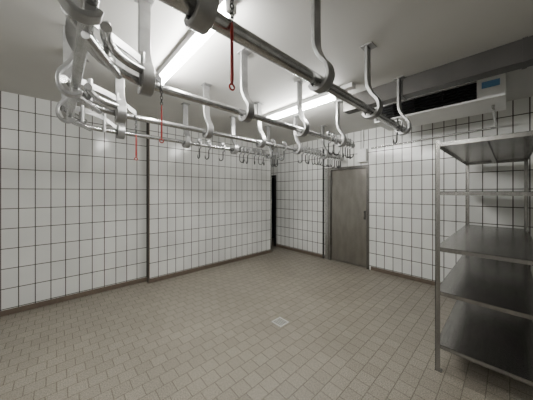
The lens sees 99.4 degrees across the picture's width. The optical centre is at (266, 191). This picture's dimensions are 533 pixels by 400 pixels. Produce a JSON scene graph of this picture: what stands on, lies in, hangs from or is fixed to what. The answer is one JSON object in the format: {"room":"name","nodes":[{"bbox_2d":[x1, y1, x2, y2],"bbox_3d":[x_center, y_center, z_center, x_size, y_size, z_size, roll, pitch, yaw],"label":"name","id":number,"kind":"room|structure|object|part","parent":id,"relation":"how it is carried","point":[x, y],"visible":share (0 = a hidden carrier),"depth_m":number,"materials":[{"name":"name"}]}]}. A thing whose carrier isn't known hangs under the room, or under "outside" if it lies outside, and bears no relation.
{"room":"processing plant","nodes":[
{"label":"processing plant","id":0,"kind":"room"},
{"bbox_2d":[0,91,269,310],"bbox_3d":[-2.253,0.145,3.762,6.220,2.790,0.280,0,0,-43],"label":"wall","id":1,"kind":"structure","parent":0,"point":[74,200],"depth_m":3.54,"materials":[{"name":"tile"}]},
{"bbox_2d":[0,250,270,316],"bbox_3d":[-2.198,1.505,3.703,6.220,0.070,0.142,0,0,-43],"label":"baseboard","id":2,"kind":"structure","parent":1,"relation":"attached to","point":[115,286],"depth_m":3.58,"materials":[{"name":"brown tile"}]},
{"bbox_2d":[149,123,149,278],"bbox_3d":[-1.982,0.110,3.820,0.014,2.720,0.004,0,0,-43],"label":"trim","id":3,"kind":"structure","parent":1,"relation":"attached to","point":[149,123],"depth_m":3.82,"materials":[{"name":"grey metal"}]},
{"bbox_2d":[270,147,271,249],"bbox_3d":[0.114,0.110,5.766,0.036,2.720,0.006,0,0,-43],"label":"trim","id":4,"kind":"structure","parent":1,"relation":"attached to","point":[271,147],"depth_m":5.78,"materials":[{"name":"metal"}]},
{"bbox_2d":[0,238,532,399],"bbox_3d":[0.128,1.600,2.712,8.520,0.120,7.240,0,0,-43],"label":"floor","id":5,"kind":"structure","parent":0,"point":[352,332],"depth_m":2.31,"materials":[{"name":"tile"}]},
{"bbox_2d":[271,317,288,326],"bbox_3d":[0.162,1.538,2.676,0.150,0.004,0.150,0,0,-43],"label":"floor drain","id":6,"kind":"object","parent":5,"relation":"on","point":[280,322],"visible":1,"depth_m":2.67,"materials":[{"name":"metal"}]},
{"bbox_2d":[435,130,532,385],"bbox_3d":[2.396,0.547,2.417,2.006,1.985,0.606,0,0,-43],"label":"shelving unit","id":7,"kind":"object","parent":5,"relation":"on","point":[489,325],"visible":1,"depth_m":2.03,"materials":[{"name":"silver metal"}]},
{"bbox_3d":[2.396,-0.408,2.417,1.990,0.034,0.590,0,0,-43],"label":"shelf","id":8,"kind":"part","parent":7,"relation":"part of","materials":[{"name":"silver metal"}]},
{"bbox_3d":[2.396,0.012,2.417,1.990,0.034,0.590,0,0,-43],"label":"shelf","id":9,"kind":"part","parent":7,"relation":"part of","materials":[{"name":"silver metal"}]},
{"bbox_3d":[2.396,0.491,2.417,1.990,0.034,0.590,0,0,-43],"label":"shelf","id":10,"kind":"part","parent":7,"relation":"part of","materials":[{"name":"silver metal"}]},
{"bbox_3d":[2.396,0.867,2.417,1.990,0.034,0.590,0,0,-43],"label":"shelf","id":11,"kind":"part","parent":7,"relation":"part of","materials":[{"name":"silver metal"}]},
{"bbox_3d":[2.396,1.323,2.417,1.990,0.034,0.590,0,0,-43],"label":"shelf","id":12,"kind":"part","parent":7,"relation":"part of","materials":[{"name":"silver metal"}]},
{"bbox_2d":[0,0,532,147],"bbox_3d":[0.128,-1.310,2.712,8.520,0.120,7.240,0,0,-43],"label":"ceiling","id":13,"kind":"structure","parent":0,"point":[411,37],"depth_m":1.97,"materials":[{"name":"paint"}]},
{"bbox_2d":[156,29,214,84],"bbox_3d":[-0.713,-1.148,1.958,0.090,0.197,1.183,0,0,-43],"label":"fluorescent ceiling light","id":14,"kind":"object","parent":13,"relation":"attached to","point":[189,45],"depth_m":1.93,"materials":[{"name":"white plastic"}]},
{"bbox_2d":[218,0,241,17],"bbox_3d":[-0.192,-1.131,1.397,0.090,0.191,0.247,0,0,-43],"label":"fluorescent ceiling light","id":15,"kind":"object","parent":13,"relation":"attached to","point":[224,8],"depth_m":1.43,"materials":[{"name":"white plastic"}]},
{"bbox_2d":[55,0,411,160],"bbox_3d":[0.087,-0.771,2.486,5.312,0.958,2.825,0,0,-43],"label":"rail","id":16,"kind":"object","parent":13,"relation":"hanging from","point":[82,16],"visible":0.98,"depth_m":1.48,"materials":[{"name":"metal"}]},
{"bbox_2d":[59,73,117,131],"bbox_3d":[-1.792,-0.946,2.320,0.508,0.608,0.415,0,0,-43],"label":"switch","id":17,"kind":"object","parent":16,"relation":"attached to","point":[81,119],"depth_m":2.28,"materials":[{"name":"metal"}]},
{"bbox_2d":[60,25,135,115],"bbox_3d":[-1.294,-0.946,1.799,0.528,0.608,0.415,0,0,-43],"label":"switch","id":18,"kind":"object","parent":16,"relation":"attached to","point":[89,98],"depth_m":1.81,"materials":[{"name":"metal"}]},
{"bbox_2d":[61,0,161,84],"bbox_3d":[-0.767,-0.946,1.210,0.498,0.608,0.415,0,0,-43],"label":"switch","id":19,"kind":"object","parent":16,"relation":"attached to","point":[82,40],"depth_m":1.23,"materials":[{"name":"metal"}]},
{"bbox_3d":[-1.211,-0.416,2.096,0.032,0.248,0.010,0,0,-43],"label":"pull handle","id":20,"kind":"part","parent":16,"relation":"part of","materials":[{"name":"red plastic"}]},
{"bbox_3d":[-0.695,-0.451,1.497,0.032,0.258,0.012,0,0,-43],"label":"pull handle","id":21,"kind":"part","parent":16,"relation":"part of","materials":[{"name":"red plastic"}]},
{"bbox_3d":[-0.695,-0.643,1.497,0.017,0.144,0.017,0,0,2],"label":"pull chain","id":22,"kind":"part","parent":16,"relation":"part of","materials":[{"name":"metal"}]},
{"bbox_3d":[0.042,-0.700,2.425,3.237,0.054,2.797,0,0,-43],"label":"rail","id":23,"kind":"part","parent":16,"relation":"part of","materials":[{"name":"metal"}]},
{"bbox_2d":[197,139,201,158],"bbox_3d":[-0.998,-0.641,3.352,0.060,0.293,0.138,0,0,-43],"label":"hook","id":24,"kind":"object","parent":16,"relation":"hanging from","point":[198,140],"visible":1,"depth_m":3.33,"materials":[{"name":"grey metal"}]},
{"bbox_2d":[205,140,210,159],"bbox_3d":[-0.888,-0.641,3.451,0.063,0.292,0.134,0,0,-43],"label":"hook","id":25,"kind":"object","parent":16,"relation":"hanging from","point":[208,141],"visible":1,"depth_m":3.44,"materials":[{"name":"grey metal"}]},
{"bbox_2d":[219,143,224,160],"bbox_3d":[-0.706,-0.641,3.618,0.069,0.292,0.132,0,0,-43],"label":"hook","id":26,"kind":"object","parent":16,"relation":"hanging from","point":[222,144],"visible":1,"depth_m":3.61,"materials":[{"name":"grey metal"}]},
{"bbox_3d":[-0.143,-0.558,0.932,0.032,0.283,0.015,0,0,-43],"label":"pull handle","id":27,"kind":"part","parent":16,"relation":"part of","materials":[{"name":"red plastic"}]},
{"bbox_3d":[-0.143,-0.795,0.932,0.017,0.200,0.017,0,0,2],"label":"pull chain","id":28,"kind":"part","parent":16,"relation":"part of","materials":[{"name":"metal"}]},
{"bbox_3d":[0.132,-0.700,3.399,3.980,0.054,0.054,0,0,-43],"label":"rail","id":29,"kind":"part","parent":16,"relation":"part of","materials":[{"name":"metal"}]},
{"bbox_3d":[0.248,-0.700,2.429,2.830,0.054,0.054,0,0,-43],"label":"rail","id":30,"kind":"part","parent":16,"relation":"part of","materials":[{"name":"metal"}]},
{"bbox_2d":[257,149,262,164],"bbox_3d":[-0.114,-0.641,4.124,0.108,0.292,0.066,0,0,-43],"label":"hook","id":31,"kind":"object","parent":16,"relation":"hanging from","point":[258,150],"visible":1,"depth_m":4.11,"materials":[{"name":"grey metal"}]},
{"bbox_2d":[267,139,275,158],"bbox_3d":[0.076,-0.638,3.365,0.139,0.298,0.064,0,0,33],"label":"hook","id":32,"kind":"object","parent":16,"relation":"hanging from","point":[271,140],"visible":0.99,"depth_m":3.35,"materials":[{"name":"grey metal"}]},
{"bbox_3d":[0.152,-0.700,1.261,3.740,0.068,0.068,0,0,-43],"label":"rail","id":33,"kind":"part","parent":16,"relation":"part of","materials":[{"name":"metal"}]},
{"bbox_2d":[279,141,286,160],"bbox_3d":[0.261,-0.638,3.540,0.060,0.298,0.140,0,0,-43],"label":"hook","id":34,"kind":"object","parent":16,"relation":"hanging from","point":[283,143],"visible":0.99,"depth_m":3.52,"materials":[{"name":"grey metal"}]},
{"bbox_2d":[326,132,332,154],"bbox_3d":[0.844,-0.638,2.953,0.115,0.298,0.066,0,0,-43],"label":"hook","id":35,"kind":"object","parent":16,"relation":"hanging from","point":[327,133],"visible":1,"depth_m":2.94,"materials":[{"name":"grey metal"}]},
{"bbox_2d":[332,133,339,155],"bbox_3d":[0.927,-0.638,3.029,0.101,0.298,0.068,0,0,-43],"label":"hook","id":36,"kind":"object","parent":16,"relation":"hanging from","point":[333,134],"visible":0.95,"depth_m":3.02,"materials":[{"name":"grey metal"}]},
{"bbox_2d":[347,138,353,157],"bbox_3d":[1.213,-0.638,3.289,0.095,0.298,0.075,0,0,-43],"label":"hook","id":37,"kind":"object","parent":16,"relation":"hanging from","point":[347,138],"visible":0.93,"depth_m":3.29,"materials":[{"name":"grey metal"}]},
{"bbox_2d":[393,118,402,143],"bbox_3d":[1.389,-0.652,2.417,0.065,0.270,0.121,0,0,-21],"label":"hook","id":38,"kind":"object","parent":16,"relation":"hanging from","point":[396,119],"visible":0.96,"depth_m":2.40,"materials":[{"name":"grey metal"}]},
{"bbox_2d":[262,103,296,118],"bbox_3d":[0.210,-1.181,3.447,0.090,0.133,0.711,0,0,-43],"label":"fluorescent ceiling light","id":39,"kind":"object","parent":13,"relation":"attached to","point":[294,106],"depth_m":3.37,"materials":[{"name":"white plastic"}]},
{"bbox_2d":[302,92,338,109],"bbox_3d":[0.706,-1.173,2.913,0.090,0.148,0.537,0,0,-43],"label":"fluorescent ceiling light","id":40,"kind":"object","parent":13,"relation":"attached to","point":[325,95],"depth_m":2.93,"materials":[{"name":"white plastic"}]},
{"bbox_2d":[340,82,354,90],"bbox_3d":[0.964,-1.204,2.635,0.090,0.086,0.171,0,0,-43],"label":"fluorescent ceiling light","id":41,"kind":"object","parent":13,"relation":"attached to","point":[350,86],"depth_m":2.61,"materials":[{"name":"white plastic"}]},
{"bbox_2d":[272,178,273,237],"bbox_3d":[0.666,0.145,7.253,1.450,2.790,1.320,0,0,-43],"label":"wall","id":42,"kind":"structure","parent":0,"point":[272,178],"depth_m":7.57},
{"bbox_2d":[272,96,532,282],"bbox_3d":[2.099,0.145,4.543,0.140,2.790,7.000,0,0,-43],"label":"wall","id":43,"kind":"structure","parent":0,"point":[401,176],"depth_m":3.94,"materials":[{"name":"tile"}]},
{"bbox_2d":[272,175,275,245],"bbox_3d":[-0.036,0.530,6.723,0.020,2.020,0.900,0,0,-43],"label":"trim","id":44,"kind":"structure","parent":43,"relation":"attached to","point":[274,176],"depth_m":6.43,"materials":[{"name":"metal"}]},
{"bbox_2d":[322,147,323,257],"bbox_3d":[1.323,0.145,5.253,0.030,2.790,0.035,0,0,-43],"label":"trim","id":45,"kind":"structure","parent":43,"relation":"attached to","point":[322,147],"depth_m":5.25,"materials":[{"name":"metal"}]},
{"bbox_2d":[325,168,327,258],"bbox_3d":[1.382,0.500,5.205,0.010,2.080,0.075,0,0,-43],"label":"trim","id":46,"kind":"structure","parent":43,"relation":"in","point":[326,170],"depth_m":5.20,"materials":[{"name":"metal"}]},
{"bbox_2d":[328,165,368,268],"bbox_3d":[1.755,0.500,4.862,0.110,2.080,0.935,0,0,-43],"label":"frame","id":47,"kind":"object","parent":43,"relation":"attached to","point":[330,170],"visible":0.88,"depth_m":4.88,"materials":[{"name":"silver metal"}]},
{"bbox_2d":[332,168,365,266],"bbox_3d":[1.767,0.520,4.863,0.050,2.000,0.800,0,0,-43],"label":"leaf","id":48,"kind":"object","parent":43,"relation":"attached to","point":[348,186],"visible":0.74,"depth_m":4.82,"materials":[{"name":"metal"}]},
{"bbox_2d":[276,244,440,285],"bbox_3d":[2.329,1.505,4.184,0.012,0.070,6.160,0,0,-43],"label":"baseboard","id":49,"kind":"structure","parent":43,"relation":"attached to","point":[405,276],"depth_m":4.24,"materials":[{"name":"brown tile"}]},
{"bbox_2d":[357,130,367,162],"bbox_3d":[1.933,-0.925,4.546,0.100,0.650,0.170,0,0,-43],"label":"junction box","id":50,"kind":"object","parent":43,"relation":"attached to","point":[362,154],"visible":1,"depth_m":4.51,"materials":[{"name":"white plastic"}]},
{"bbox_2d":[343,35,532,113],"bbox_3d":[2.126,-1.153,1.907,0.166,0.195,3.100,0,0,-43],"label":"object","id":51,"kind":"object","parent":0,"point":[518,54],"depth_m":2.15,"materials":[{"name":"white metal"}]},
{"bbox_2d":[371,73,505,148],"bbox_3d":[2.276,-1.048,3.398,1.127,0.404,1.820,0,0,-43],"label":"cooler","id":52,"kind":"object","parent":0,"point":[486,95],"depth_m":2.79,"materials":[{"name":"white metal"}]}
]}

